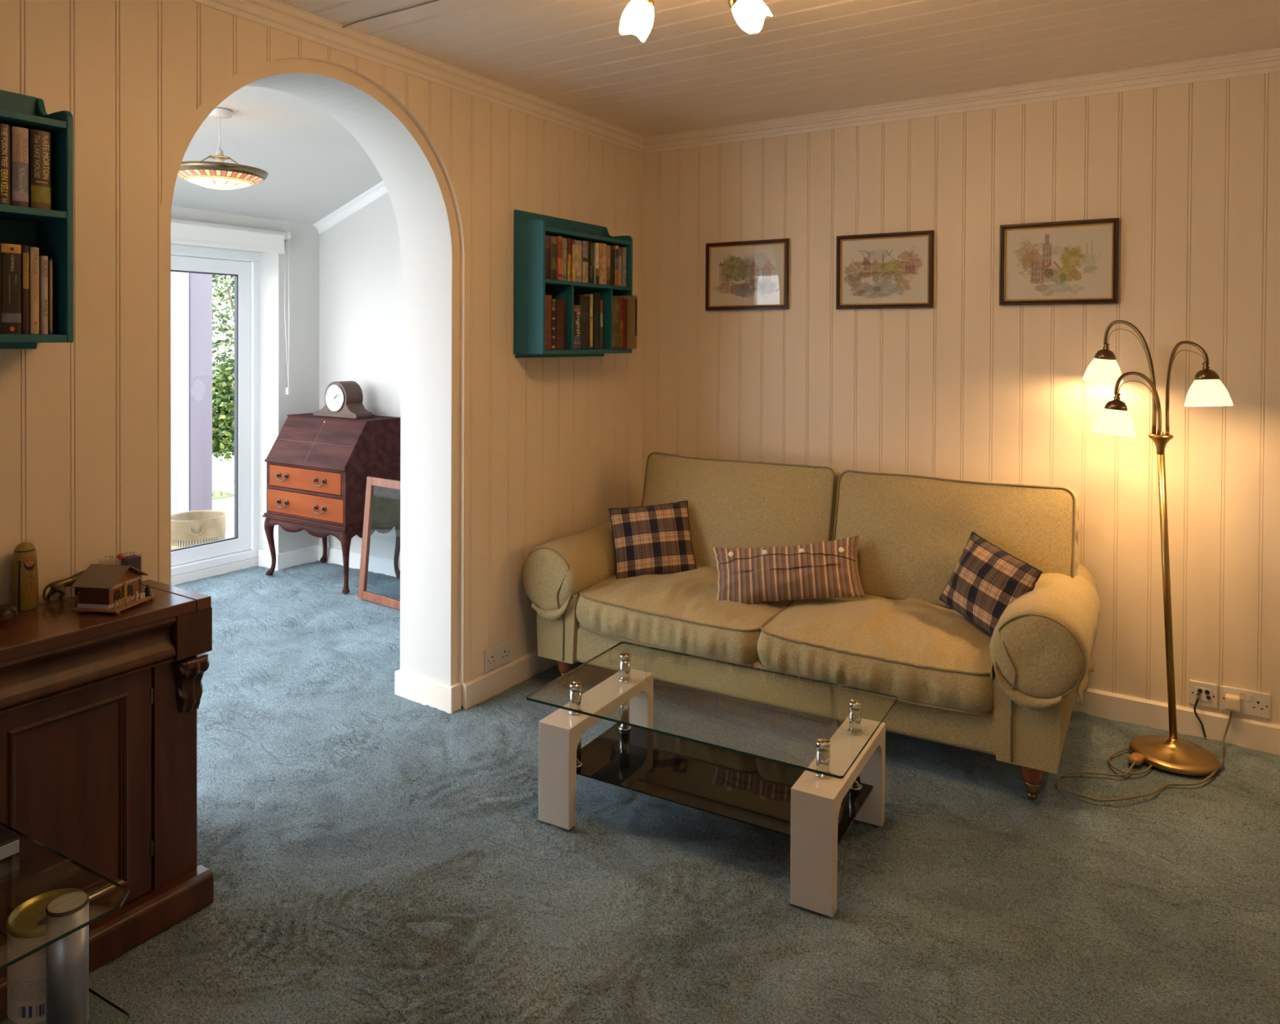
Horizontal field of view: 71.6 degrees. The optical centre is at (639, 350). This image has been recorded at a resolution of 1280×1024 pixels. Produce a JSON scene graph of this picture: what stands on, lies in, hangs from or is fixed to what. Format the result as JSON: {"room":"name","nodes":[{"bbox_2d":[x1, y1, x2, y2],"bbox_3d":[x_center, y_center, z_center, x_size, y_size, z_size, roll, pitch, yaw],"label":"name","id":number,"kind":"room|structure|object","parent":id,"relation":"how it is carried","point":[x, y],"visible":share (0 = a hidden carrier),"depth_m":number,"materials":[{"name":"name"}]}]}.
{"room":"living room","nodes":[
{"label":"living room","id":0,"kind":"room"},
{"bbox_2d":[170,206,319,553],"bbox_3d":[-3.276,0.205,4.050,0.330,2.330,4.380,1,1,33],"label":"wall","id":1,"kind":"structure","parent":0,"point":[274,405],"depth_m":5.50,"materials":[{"name":"white paint"}]},
{"bbox_2d":[170,244,259,586],"bbox_3d":[-3.398,0.379,4.016,0.125,1.960,3.690,1,1,33],"label":"door","id":2,"kind":"structure","parent":1,"relation":"in","point":[213,558],"depth_m":5.44,"materials":[{"name":"white plastic"}]},
{"bbox_2d":[170,217,291,394],"bbox_3d":[-2.855,-0.224,4.331,0.066,0.995,2.612,1,1,33],"label":"roller blind","id":3,"kind":"object","parent":1,"relation":"attached to","point":[182,231],"visible":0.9,"depth_m":5.10,"materials":[{"name":"white fabric"}]},
{"bbox_2d":[257,544,319,570],"bbox_3d":[-2.207,1.296,5.594,0.194,0.114,0.310,1,1,33],"label":"baseboard","id":4,"kind":"structure","parent":1,"relation":"attached to","point":[285,560],"depth_m":5.50,"materials":[{"name":"white paint"}]},
{"bbox_2d":[171,86,382,225],"bbox_3d":[-2.312,-0.942,3.438,2.850,0.613,4.400,1,1,33],"label":"ceiling","id":5,"kind":"structure","parent":0,"point":[314,166],"depth_m":4.67,"materials":[{"name":"white paint"}]},
{"bbox_2d":[177,107,268,190],"bbox_3d":[-1.835,-0.879,3.877,0.392,0.345,0.392,0,1,-37],"label":"pendant lamp","id":6,"kind":"object","parent":5,"relation":"hanging from","point":[219,175],"visible":0.97,"depth_m":3.79,"materials":[{"name":"glass"}]},
{"bbox_2d":[0,0,644,706],"bbox_3d":[-1.512,0.142,2.342,0.300,2.450,5.200,1,1,33],"label":"wall","id":7,"kind":"structure","parent":0,"point":[504,456],"depth_m":3.21,"materials":[{"name":"beige paint"}]},
{"bbox_2d":[0,89,73,349],"bbox_3d":[-1.559,-0.304,1.835,0.156,0.604,0.652,1,1,33],"label":"wall shelf","id":8,"kind":"object","parent":7,"relation":"attached to","point":[51,231],"visible":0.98,"depth_m":2.07,"materials":[{"name":"teal paint"}]},
{"bbox_2d":[0,123,10,205],"bbox_3d":[-1.457,-0.413,1.998,0.116,0.180,0.026,1,1,33],"label":"book","id":9,"kind":"object","parent":8,"relation":"on","point":[5,175],"visible":0.98,"depth_m":1.97,"materials":[{"name":"brown paper"}]},
{"bbox_2d":[0,243,21,333],"bbox_3d":[-1.450,-0.138,2.014,0.116,0.200,0.039,1,1,33],"label":"book","id":10,"kind":"object","parent":8,"relation":"on","point":[10,254],"visible":1,"depth_m":1.98,"materials":[{"name":"black paper"}]},
{"bbox_2d":[9,126,28,207],"bbox_3d":[-1.439,-0.412,2.027,0.116,0.179,0.032,1,1,33],"label":"book","id":11,"kind":"object","parent":8,"relation":"on","point":[19,136],"visible":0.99,"depth_m":1.99,"materials":[{"name":"brown paper"}]},
{"bbox_2d":[21,245,29,333],"bbox_3d":[-1.435,-0.138,2.038,0.116,0.199,0.012,1,1,33],"label":"book","id":12,"kind":"object","parent":8,"relation":"on","point":[24,249],"visible":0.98,"depth_m":2.01,"materials":[{"name":"black paper"}]},
{"bbox_2d":[15,247,39,334],"bbox_3d":[-1.425,-0.137,2.053,0.116,0.197,0.017,1,1,33],"label":"book","id":13,"kind":"object","parent":8,"relation":"on","point":[33,252],"visible":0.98,"depth_m":2.02,"materials":[{"name":"beige paper"}]},
{"bbox_2d":[28,128,50,209],"bbox_3d":[-1.417,-0.413,2.062,0.116,0.180,0.041,1,1,33],"label":"book","id":14,"kind":"object","parent":8,"relation":"on","point":[39,141],"visible":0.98,"depth_m":2.03,"materials":[{"name":"brown paper"}]},
{"bbox_2d":[39,256,48,334],"bbox_3d":[-1.414,-0.128,2.071,0.116,0.179,0.013,1,1,33],"label":"book","id":15,"kind":"object","parent":8,"relation":"on","point":[43,260],"visible":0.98,"depth_m":2.04,"materials":[{"name":"beige paper"}]},
{"bbox_2d":[48,259,52,334],"bbox_3d":[-1.407,-0.125,2.082,0.115,0.173,0.006,1,1,33],"label":"book","id":16,"kind":"object","parent":8,"relation":"on","point":[50,261],"visible":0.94,"depth_m":2.05,"materials":[{"name":"brown paper"}]},
{"bbox_2d":[190,0,645,153],"bbox_3d":[-1.366,-1.010,2.240,0.034,0.082,5.200,1,1,33],"label":"trim","id":17,"kind":"structure","parent":7,"relation":"attached to","point":[276,15],"depth_m":3.12,"materials":[{"name":"beige paint"}]},
{"bbox_2d":[395,649,557,714],"bbox_3d":[-0.476,1.323,3.987,0.332,0.112,1.326,1,1,33],"label":"baseboard","id":18,"kind":"structure","parent":7,"relation":"attached to","point":[482,688],"depth_m":3.47,"materials":[{"name":"beige paint"}]},
{"bbox_2d":[484,640,510,672],"bbox_3d":[-0.567,1.221,3.551,0.012,0.086,0.146,1,1,33],"label":"double socket","id":19,"kind":"object","parent":7,"relation":"attached to","point":[498,655],"visible":1,"depth_m":3.54,"materials":[{"name":"white plastic"}]},
{"bbox_2d":[513,209,632,358],"bbox_3d":[-0.275,-0.274,3.848,0.156,0.604,0.652,1,1,33],"label":"wall shelf","id":20,"kind":"object","parent":7,"relation":"attached to","point":[531,286],"visible":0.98,"depth_m":3.61,"materials":[{"name":"teal paint"}]},
{"bbox_2d":[545,235,551,279],"bbox_3d":[-0.424,-0.378,3.619,0.118,0.177,0.051,1,1,33],"label":"book","id":21,"kind":"object","parent":20,"relation":"on","point":[548,238],"visible":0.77,"depth_m":3.59,"materials":[{"name":"brown paper"}]},
{"bbox_2d":[545,294,551,350],"bbox_3d":[-0.431,-0.116,3.624,0.130,0.221,0.067,1,1,33],"label":"book","id":22,"kind":"object","parent":20,"relation":"on","point":[548,298],"visible":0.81,"depth_m":3.60,"materials":[{"name":"red paper"}]},
{"bbox_2d":[551,299,555,349],"bbox_3d":[-0.403,-0.108,3.663,0.126,0.205,0.021,1,1,33],"label":"book","id":23,"kind":"object","parent":20,"relation":"on","point":[553,340],"visible":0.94,"depth_m":3.62,"materials":[{"name":"black paper"}]},
{"bbox_2d":[550,236,557,279],"bbox_3d":[-0.397,-0.378,3.657,0.118,0.176,0.037,1,1,33],"label":"book","id":24,"kind":"object","parent":20,"relation":"on","point":[553,239],"visible":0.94,"depth_m":3.62,"materials":[{"name":"green paper"}]},
{"bbox_2d":[556,235,562,280],"bbox_3d":[-0.375,-0.381,3.688,0.118,0.181,0.027,1,1,33],"label":"book","id":25,"kind":"object","parent":20,"relation":"on","point":[559,262],"visible":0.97,"depth_m":3.65,"materials":[{"name":"paper"}]},
{"bbox_2d":[555,299,566,349],"bbox_3d":[-0.376,-0.108,3.703,0.126,0.205,0.068,1,1,33],"label":"book","id":26,"kind":"object","parent":20,"relation":"on","point":[560,304],"visible":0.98,"depth_m":3.66,"materials":[{"name":"brown paper"}]},
{"bbox_2d":[562,238,567,280],"bbox_3d":[-0.361,-0.379,3.718,0.118,0.177,0.034,1,1,33],"label":"book","id":27,"kind":"object","parent":20,"relation":"on","point":[564,240],"visible":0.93,"depth_m":3.68,"materials":[{"name":"beige paper"}]},
{"bbox_2d":[566,238,571,281],"bbox_3d":[-0.341,-0.380,3.744,0.119,0.179,0.026,1,1,33],"label":"book","id":28,"kind":"object","parent":20,"relation":"on","point":[569,240],"visible":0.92,"depth_m":3.71,"materials":[{"name":"paper"}]},
{"bbox_2d":[571,239,575,281],"bbox_3d":[-0.326,-0.380,3.765,0.118,0.178,0.019,1,1,33],"label":"book","id":29,"kind":"object","parent":20,"relation":"on","point":[573,241],"visible":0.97,"depth_m":3.73,"materials":[{"name":"brown paper"}]},
{"bbox_2d":[573,305,580,349],"bbox_3d":[-0.312,-0.100,3.797,0.116,0.187,0.046,1,1,33],"label":"book","id":30,"kind":"object","parent":20,"relation":"on","point":[576,308],"visible":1,"depth_m":3.76,"materials":[{"name":"black paper"}]},
{"bbox_2d":[574,240,582,282],"bbox_3d":[-0.309,-0.380,3.799,0.118,0.177,0.050,1,1,33],"label":"book","id":31,"kind":"object","parent":20,"relation":"on","point":[578,264],"visible":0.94,"depth_m":3.77,"materials":[{"name":"beige paper"}]},
{"bbox_2d":[573,296,590,349],"bbox_3d":[-0.289,-0.121,3.857,0.130,0.227,0.073,1,1,33],"label":"book","id":32,"kind":"object","parent":20,"relation":"on","point":[584,301],"visible":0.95,"depth_m":3.82,"materials":[{"name":"green paper"}]},
{"bbox_2d":[573,294,593,349],"bbox_3d":[-0.264,-0.127,3.899,0.132,0.239,0.019,1,1,33],"label":"book","id":33,"kind":"object","parent":20,"relation":"on","point":[591,296],"visible":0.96,"depth_m":3.86,"materials":[{"name":"paper"}]},
{"bbox_2d":[581,240,588,283],"bbox_3d":[-0.281,-0.381,3.839,0.119,0.179,0.041,1,1,33],"label":"book","id":34,"kind":"object","parent":20,"relation":"on","point":[584,244],"visible":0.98,"depth_m":3.80,"materials":[{"name":"beige paper"}]},
{"bbox_2d":[573,293,599,349],"bbox_3d":[-0.242,-0.131,3.926,0.136,0.247,0.043,1,1,33],"label":"book","id":35,"kind":"object","parent":20,"relation":"on","point":[596,300],"visible":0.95,"depth_m":3.88,"materials":[{"name":"paper"}]},
{"bbox_2d":[588,241,591,283],"bbox_3d":[-0.260,-0.382,3.868,0.119,0.181,0.018,1,1,33],"label":"book","id":36,"kind":"object","parent":20,"relation":"on","point":[589,242],"visible":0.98,"depth_m":3.83,"materials":[{"name":"black paper"}]},
{"bbox_2d":[591,243,594,283],"bbox_3d":[-0.251,-0.379,3.889,0.119,0.174,0.021,1,1,33],"label":"book","id":37,"kind":"object","parent":20,"relation":"on","point":[593,245],"visible":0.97,"depth_m":3.85,"materials":[{"name":"black paper"}]},
{"bbox_2d":[592,243,599,284],"bbox_3d":[-0.234,-0.382,3.913,0.118,0.179,0.026,1,1,33],"label":"book","id":38,"kind":"object","parent":20,"relation":"on","point":[596,245],"visible":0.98,"depth_m":3.88,"materials":[{"name":"paper"}]},
{"bbox_2d":[600,299,603,349],"bbox_3d":[-0.216,-0.116,3.949,0.118,0.217,0.017,1,1,33],"label":"book","id":39,"kind":"object","parent":20,"relation":"on","point":[601,300],"visible":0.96,"depth_m":3.91,"materials":[{"name":"black paper"}]},
{"bbox_2d":[599,243,606,284],"bbox_3d":[-0.209,-0.383,3.948,0.118,0.181,0.047,1,1,33],"label":"book","id":40,"kind":"object","parent":20,"relation":"on","point":[602,247],"visible":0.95,"depth_m":3.91,"materials":[{"name":"paper"}]},
{"bbox_2d":[606,245,610,284],"bbox_3d":[-0.187,-0.381,3.989,0.118,0.177,0.032,1,1,33],"label":"book","id":41,"kind":"object","parent":20,"relation":"on","point":[608,247],"visible":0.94,"depth_m":3.95,"materials":[{"name":"brown paper"}]},
{"bbox_2d":[610,246,614,285],"bbox_3d":[-0.167,-0.381,4.017,0.118,0.176,0.023,1,1,33],"label":"book","id":42,"kind":"object","parent":20,"relation":"on","point":[612,248],"visible":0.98,"depth_m":3.98,"materials":[{"name":"brown paper"}]},
{"bbox_2d":[610,245,618,285],"bbox_3d":[-0.151,-0.383,4.039,0.118,0.181,0.026,1,1,33],"label":"book","id":43,"kind":"object","parent":20,"relation":"on","point":[616,247],"visible":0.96,"depth_m":4.00,"materials":[{"name":"orange paper"}]},
{"bbox_2d":[612,296,619,349],"bbox_3d":[-0.171,-0.127,4.017,0.150,0.237,0.065,1,1,33],"label":"book","id":44,"kind":"object","parent":20,"relation":"on","point":[615,300],"visible":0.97,"depth_m":3.98,"materials":[{"name":"brown paper"}]},
{"bbox_2d":[618,247,622,286],"bbox_3d":[-0.138,-0.382,4.067,0.118,0.177,0.028,1,1,33],"label":"book","id":45,"kind":"object","parent":20,"relation":"on","point":[620,248],"visible":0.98,"depth_m":4.04,"materials":[{"name":"brown paper"}]},
{"bbox_2d":[619,297,624,349],"bbox_3d":[-0.142,-0.124,4.061,0.150,0.231,0.035,1,1,33],"label":"book","id":46,"kind":"object","parent":20,"relation":"on","point":[621,300],"visible":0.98,"depth_m":4.02,"materials":[{"name":"red paper"}]},
{"bbox_2d":[622,247,626,286],"bbox_3d":[-0.117,-0.383,4.096,0.118,0.179,0.029,1,1,33],"label":"book","id":47,"kind":"object","parent":20,"relation":"on","point":[624,249],"visible":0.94,"depth_m":4.06,"materials":[{"name":"beige paper"}]},
{"bbox_2d":[623,299,626,349],"bbox_3d":[-0.125,-0.122,4.085,0.150,0.227,0.017,1,1,33],"label":"book","id":48,"kind":"object","parent":20,"relation":"on","point":[625,300],"visible":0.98,"depth_m":4.04,"materials":[{"name":"red paper"}]},
{"bbox_2d":[619,295,637,349],"bbox_3d":[-0.093,-0.130,4.088,0.185,0.243,0.017,1,1,33],"label":"book","id":49,"kind":"object","parent":20,"relation":"on","point":[632,300],"visible":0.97,"depth_m":4.04,"materials":[{"name":"brown paper"}]},
{"bbox_2d":[319,192,400,560],"bbox_3d":[-1.029,0.055,5.115,2.430,2.630,0.165,1,1,33],"label":"wall","id":50,"kind":"structure","parent":0,"point":[360,255],"depth_m":5.43,"materials":[{"name":"white paint"}]},
{"bbox_2d":[312,181,387,234],"bbox_3d":[-1.091,-0.900,5.018,2.290,0.339,0.052,1,1,33],"label":"trim","id":51,"kind":"structure","parent":50,"relation":"attached to","point":[380,189],"depth_m":5.46,"materials":[{"name":"white paint"}]},
{"bbox_2d":[318,545,399,577],"bbox_3d":[-1.177,1.307,5.111,2.090,0.112,0.016,1,1,33],"label":"baseboard","id":52,"kind":"structure","parent":50,"relation":"attached to","point":[376,564],"depth_m":5.45,"materials":[{"name":"white paint"}]},
{"bbox_2d":[0,560,1279,1023],"bbox_3d":[-0.895,1.408,1.958,6.420,0.073,5.400,1,1,33],"label":"floor","id":53,"kind":"structure","parent":0,"point":[374,855],"depth_m":2.33,"materials":[{"name":"carpet"}]},
{"bbox_2d":[0,822,129,1023],"bbox_3d":[-1.240,1.153,1.375,0.500,0.452,0.650,1,1,33],"label":"stand","id":54,"kind":"object","parent":53,"relation":"on","point":[68,922],"visible":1,"depth_m":1.48,"materials":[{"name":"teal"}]},
{"bbox_2d":[0,825,19,860],"bbox_3d":[-1.278,0.909,1.586,0.186,0.030,0.228,1,1,33],"label":"box","id":55,"kind":"object","parent":54,"relation":"on","point":[9,842],"visible":1,"depth_m":1.62,"materials":[{"name":"white plastic"}]},
{"bbox_2d":[5,888,85,1023],"bbox_3d":[-1.040,1.061,1.561,0.121,0.161,0.121,0,1,-4],"label":"tin","id":56,"kind":"object","parent":54,"relation":"on","point":[25,926],"visible":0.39,"depth_m":1.51,"materials":[{"name":"beige paint"}]},
{"bbox_2d":[0,931,129,1023],"bbox_3d":[-1.240,1.146,1.375,0.500,0.006,0.650,1,1,33],"label":"glass shelf","id":57,"kind":"object","parent":54,"relation":"attached to","point":[85,1021],"depth_m":1.55,"materials":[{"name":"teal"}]},
{"bbox_2d":[0,579,213,1022],"bbox_3d":[-1.475,0.993,1.826,0.301,0.760,1.100,1,1,33],"label":"sideboard","id":58,"kind":"object","parent":53,"relation":"on","point":[98,710],"visible":0.98,"depth_m":2.04,"materials":[{"name":"brown wood"}]},
{"bbox_2d":[0,604,18,630],"bbox_3d":[-1.408,0.587,1.956,0.066,0.045,0.066,1,1,33],"label":"jar","id":59,"kind":"object","parent":58,"relation":"on","point":[9,614],"visible":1,"depth_m":1.95,"materials":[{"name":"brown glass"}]},
{"bbox_2d":[11,542,38,612],"bbox_3d":[-1.453,0.531,2.097,0.053,0.158,0.053,1,1,19],"label":"figurine","id":60,"kind":"object","parent":58,"relation":"on","point":[24,576],"visible":0.94,"depth_m":2.08,"materials":[{"name":"wood"}]},
{"bbox_2d":[42,569,85,603],"bbox_3d":[-1.402,0.577,2.177,0.030,0.064,0.114,1,1,33],"label":"figurine","id":61,"kind":"object","parent":58,"relation":"on","point":[59,586],"visible":0.77,"depth_m":2.15,"materials":[{"name":"brown metal"}]},
{"bbox_2d":[71,564,156,614],"bbox_3d":[-1.255,0.561,2.123,0.117,0.100,0.134,0,1,9],"label":"chalet","id":62,"kind":"object","parent":58,"relation":"on","point":[105,588],"visible":1,"depth_m":2.08,"materials":[{"name":"brown paint"}]},
{"bbox_2d":[105,551,141,584],"bbox_3d":[-1.333,0.564,2.278,0.040,0.090,0.090,1,1,33],"label":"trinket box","id":63,"kind":"object","parent":58,"relation":"on","point":[134,561],"visible":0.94,"depth_m":2.29,"materials":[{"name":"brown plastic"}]},
{"bbox_2d":[262,413,400,593],"bbox_3d":[-1.809,0.864,5.241,0.748,0.944,0.455,1,1,33],"label":"writing bureau","id":64,"kind":"object","parent":53,"relation":"on","point":[318,468],"visible":0.93,"depth_m":5.08,"materials":[{"name":"brown wood"}]},
{"bbox_2d":[313,381,374,419],"bbox_3d":[-1.759,0.286,5.270,0.387,0.210,0.138,1,1,33],"label":"mantel clock","id":65,"kind":"object","parent":64,"relation":"on","point":[343,399],"visible":1,"depth_m":5.21,"materials":[{"name":"brown wood"}]},
{"bbox_2d":[357,476,400,609],"bbox_3d":[-1.329,1.016,4.710,0.437,0.654,0.079,1,1,37],"label":"frame","id":66,"kind":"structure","parent":53,"relation":"on","point":[371,482],"depth_m":4.80,"materials":[{"name":"brown wood"}]},
{"bbox_2d":[525,641,897,917],"bbox_3d":[0.210,1.184,2.591,0.940,0.378,0.556,1,1,30],"label":"coffee table","id":67,"kind":"object","parent":53,"relation":"on","point":[815,806],"visible":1,"depth_m":2.55,"materials":[{"name":"beige paint"}]},
{"bbox_2d":[576,723,873,846],"bbox_3d":[0.209,1.244,2.592,0.850,0.005,0.360,1,1,30],"label":"glass shelf","id":68,"kind":"object","parent":67,"relation":"attached to","point":[748,790],"depth_m":2.59,"materials":[{"name":"black glass"}]},
{"bbox_2d":[521,452,1100,801],"bbox_3d":[0.620,0.917,3.466,2.078,0.899,0.912,1,1,30],"label":"sofa","id":69,"kind":"object","parent":53,"relation":"on","point":[1009,694],"visible":0.77,"depth_m":3.22,"materials":[{"name":"beige fabric"}]},
{"bbox_2d":[608,500,697,579],"bbox_3d":[0.054,0.797,3.733,0.348,0.309,0.163,0,1,-15],"label":"plaid cushion","id":70,"kind":"object","parent":69,"relation":"on","point":[651,540],"visible":1,"depth_m":3.69,"materials":[{"name":"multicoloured fabric"}]},
{"bbox_2d":[575,565,792,664],"bbox_3d":[0.238,1.008,3.572,0.823,0.198,0.700,1,1,30],"label":"seat cushion","id":71,"kind":"object","parent":69,"relation":"on","point":[681,612],"depth_m":3.34,"materials":[{"name":"beige fabric"}]},
{"bbox_2d":[642,453,840,569],"bbox_3d":[0.412,0.714,3.818,0.894,0.493,0.263,1,1,30],"label":"cushion","id":72,"kind":"object","parent":69,"relation":"on","point":[732,504],"depth_m":3.71,"materials":[{"name":"beige fabric"}]},
{"bbox_2d":[713,535,865,604],"bbox_3d":[0.559,0.848,3.375,0.570,0.290,0.158,0,1,8],"label":"striped cushion","id":73,"kind":"object","parent":69,"relation":"on","point":[828,569],"visible":0.94,"depth_m":3.33,"materials":[{"name":"beige fabric"}]},
{"bbox_2d":[756,594,995,713],"bbox_3d":[0.905,1.019,3.184,0.837,0.198,0.711,1,1,30],"label":"seat cushion","id":74,"kind":"object","parent":69,"relation":"on","point":[917,649],"depth_m":2.97,"materials":[{"name":"beige fabric"}]},
{"bbox_2d":[835,472,1079,604],"bbox_3d":[1.169,0.727,3.356,0.879,0.484,0.268,1,1,30],"label":"cushion","id":75,"kind":"object","parent":69,"relation":"on","point":[913,531],"depth_m":3.29,"materials":[{"name":"beige fabric"}]},
{"bbox_2d":[938,531,1042,635],"bbox_3d":[1.198,0.810,3.055,0.148,0.316,0.373,0,1,-24],"label":"plaid cushion","id":76,"kind":"object","parent":69,"relation":"on","point":[986,579],"visible":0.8,"depth_m":3.01,"materials":[{"name":"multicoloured fabric"}]},
{"bbox_2d":[1057,320,1240,801],"bbox_3d":[1.702,0.635,2.937,0.503,1.484,0.737,1,1,33],"label":"floor lamp","id":77,"kind":"object","parent":53,"relation":"on","point":[1172,754],"visible":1,"depth_m":3.00,"materials":[{"name":"gold metal"}]},
{"bbox_2d":[1127,752,1144,765],"bbox_3d":[1.660,1.363,2.969,0.068,0.023,0.040,0,1,-39],"label":"switch","id":78,"kind":"object","parent":77,"relation":"attached to","point":[1137,758],"depth_m":2.96,"materials":[{"name":"brown plastic"}]},
{"bbox_2d":[275,0,1279,137],"bbox_3d":[0.214,-1.102,1.231,3.820,0.160,5.400,1,1,33],"label":"ceiling","id":79,"kind":"structure","parent":0,"point":[695,68],"depth_m":3.01,"materials":[{"name":"beige paint"}]},
{"bbox_2d":[342,0,439,28],"bbox_3d":[-0.464,-1.035,2.540,1.170,0.008,0.008,1,1,33],"label":"trim","id":80,"kind":"structure","parent":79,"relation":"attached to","point":[435,0],"depth_m":2.73,"materials":[{"name":"beige paint"}]},
{"bbox_2d":[619,0,773,42],"bbox_3d":[0.147,-0.916,2.129,0.394,0.230,0.418,0,1,-1],"label":"ceiling light","id":81,"kind":"object","parent":79,"relation":"attached to","point":[637,19],"visible":1,"depth_m":2.26,"materials":[{"name":"white glass"}]},
{"bbox_2d":[641,71,1279,724],"bbox_3d":[1.573,0.166,3.459,3.700,2.410,0.003,1,1,33],"label":"wall","id":82,"kind":"structure","parent":0,"point":[969,387],"depth_m":3.44,"materials":[{"name":"beige paint"}]},
{"bbox_2d":[705,238,789,311],"bbox_3d":[0.493,-0.350,4.129,0.420,0.320,0.022,1,1,33],"label":"framed picture","id":83,"kind":"object","parent":82,"relation":"attached to","point":[746,275],"visible":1,"depth_m":4.13,"materials":[{"name":"brown wood"}]},
{"bbox_2d":[835,230,933,309],"bbox_3d":[1.037,-0.340,3.782,0.414,0.320,0.022,1,1,33],"label":"framed picture","id":84,"kind":"object","parent":82,"relation":"attached to","point":[891,270],"visible":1,"depth_m":3.78,"materials":[{"name":"beige paper"}]},
{"bbox_2d":[644,48,1279,153],"bbox_3d":[1.569,-1.008,3.431,3.700,0.082,0.034,1,1,33],"label":"trim","id":85,"kind":"structure","parent":82,"relation":"attached to","point":[1265,61],"depth_m":3.54,"materials":[{"name":"beige paint"}]},
{"bbox_2d":[999,217,1119,306],"bbox_3d":[1.606,-0.337,3.419,0.416,0.319,0.022,1,1,33],"label":"framed picture","id":86,"kind":"object","parent":82,"relation":"attached to","point":[1074,262],"visible":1,"depth_m":3.42,"materials":[{"name":"brown wood"}]},
{"bbox_2d":[1071,688,1279,755],"bbox_3d":[1.562,1.339,3.463,3.700,0.112,0.016,1,1,33],"label":"baseboard","id":87,"kind":"structure","parent":82,"relation":"attached to","point":[1250,734],"depth_m":3.20,"materials":[{"name":"beige paint"}]},
{"bbox_2d":[1188,680,1217,709],"bbox_3d":[2.013,1.229,3.174,0.086,0.086,0.016,1,1,33],"label":"socket","id":88,"kind":"object","parent":82,"relation":"attached to","point":[1208,692],"visible":1,"depth_m":3.17,"materials":[{"name":"white plastic"}]},
{"bbox_2d":[1193,694,1206,737],"bbox_3d":[1.996,1.302,3.165,0.039,0.148,0.025,1,1,33],"label":"cable","id":89,"kind":"object","parent":88,"relation":"attached to","point":[1197,695],"visible":1,"depth_m":3.16,"materials":[{"name":"black plastic"}]},
{"bbox_2d":[1220,685,1271,719],"bbox_3d":[2.119,1.230,3.109,0.146,0.086,0.013,1,1,33],"label":"double socket","id":90,"kind":"object","parent":82,"relation":"attached to","point":[1255,704],"visible":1,"depth_m":3.10,"materials":[{"name":"white plastic"}]},
{"bbox_2d":[1239,693,1244,700],"bbox_3d":[2.107,1.211,3.111,0.014,0.022,0.004,1,1,33],"label":"rocker switch","id":91,"kind":"object","parent":90,"relation":"attached to","point":[1242,695],"depth_m":3.11,"materials":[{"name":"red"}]},
{"bbox_2d":[1246,694,1251,701],"bbox_3d":[2.126,1.211,3.099,0.014,0.022,0.004,1,1,33],"label":"rocker switch","id":92,"kind":"object","parent":90,"relation":"attached to","point":[1248,696],"depth_m":3.10,"materials":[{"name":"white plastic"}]},
{"label":"outside","id":93,"kind":"structure","parent":0,"visible":0},
{"bbox_2d":[212,438,234,538],"bbox_3d":[-7.040,1.357,8.965,11.280,0.060,18.000,1,1,33],"label":"ground","id":94,"kind":"structure","parent":93,"point":[223,472],"depth_m":8.83,"materials":[{"name":"grey"}]},
{"bbox_2d":[170,271,212,514],"bbox_3d":[-3.395,-0.009,6.694,0.160,2.760,0.268,1,1,33],"label":"porch post","id":95,"kind":"object","parent":94,"relation":"on","point":[191,294],"visible":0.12,"depth_m":6.63,"materials":[{"name":"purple paint"}]},
{"bbox_2d":[170,510,226,549],"bbox_3d":[-2.861,1.220,5.729,0.361,0.317,0.358,1,1,33],"label":"planter","id":96,"kind":"object","parent":94,"relation":"on","point":[188,528],"visible":0.62,"depth_m":5.61,"materials":[{"name":"stone"}]},
{"bbox_2d":[212,353,234,462],"bbox_3d":[-4.019,0.679,9.127,0.895,1.340,0.959,0,1,6],"label":"shrub","id":97,"kind":"object","parent":94,"relation":"on","point":[223,420],"visible":0.26,"depth_m":8.81,"materials":[{"name":"green plant"}]},
{"bbox_2d":[212,275,234,394],"bbox_3d":[-4.421,-0.470,10.525,1.840,3.601,2.084,1,1,43],"label":"shrub","id":98,"kind":"object","parent":94,"relation":"on","point":[220,339],"visible":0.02,"depth_m":9.88,"materials":[{"name":"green plant"}]},
{"bbox_2d":[212,488,234,500],"bbox_3d":[-8.150,1.303,6.825,5.911,0.084,7.200,1,1,33],"label":"lawn","id":99,"kind":"structure","parent":94,"relation":"on","point":[216,495],"depth_m":8.22,"materials":[{"name":"green plant"}]},
{"bbox_2d":[212,275,234,411],"bbox_3d":[-6.423,-0.363,13.715,3.160,3.308,3.904,1,1,33],"label":"shrub","id":100,"kind":"object","parent":94,"relation":"on","point":[229,278],"visible":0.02,"depth_m":12.80,"materials":[{"name":"green plant"}]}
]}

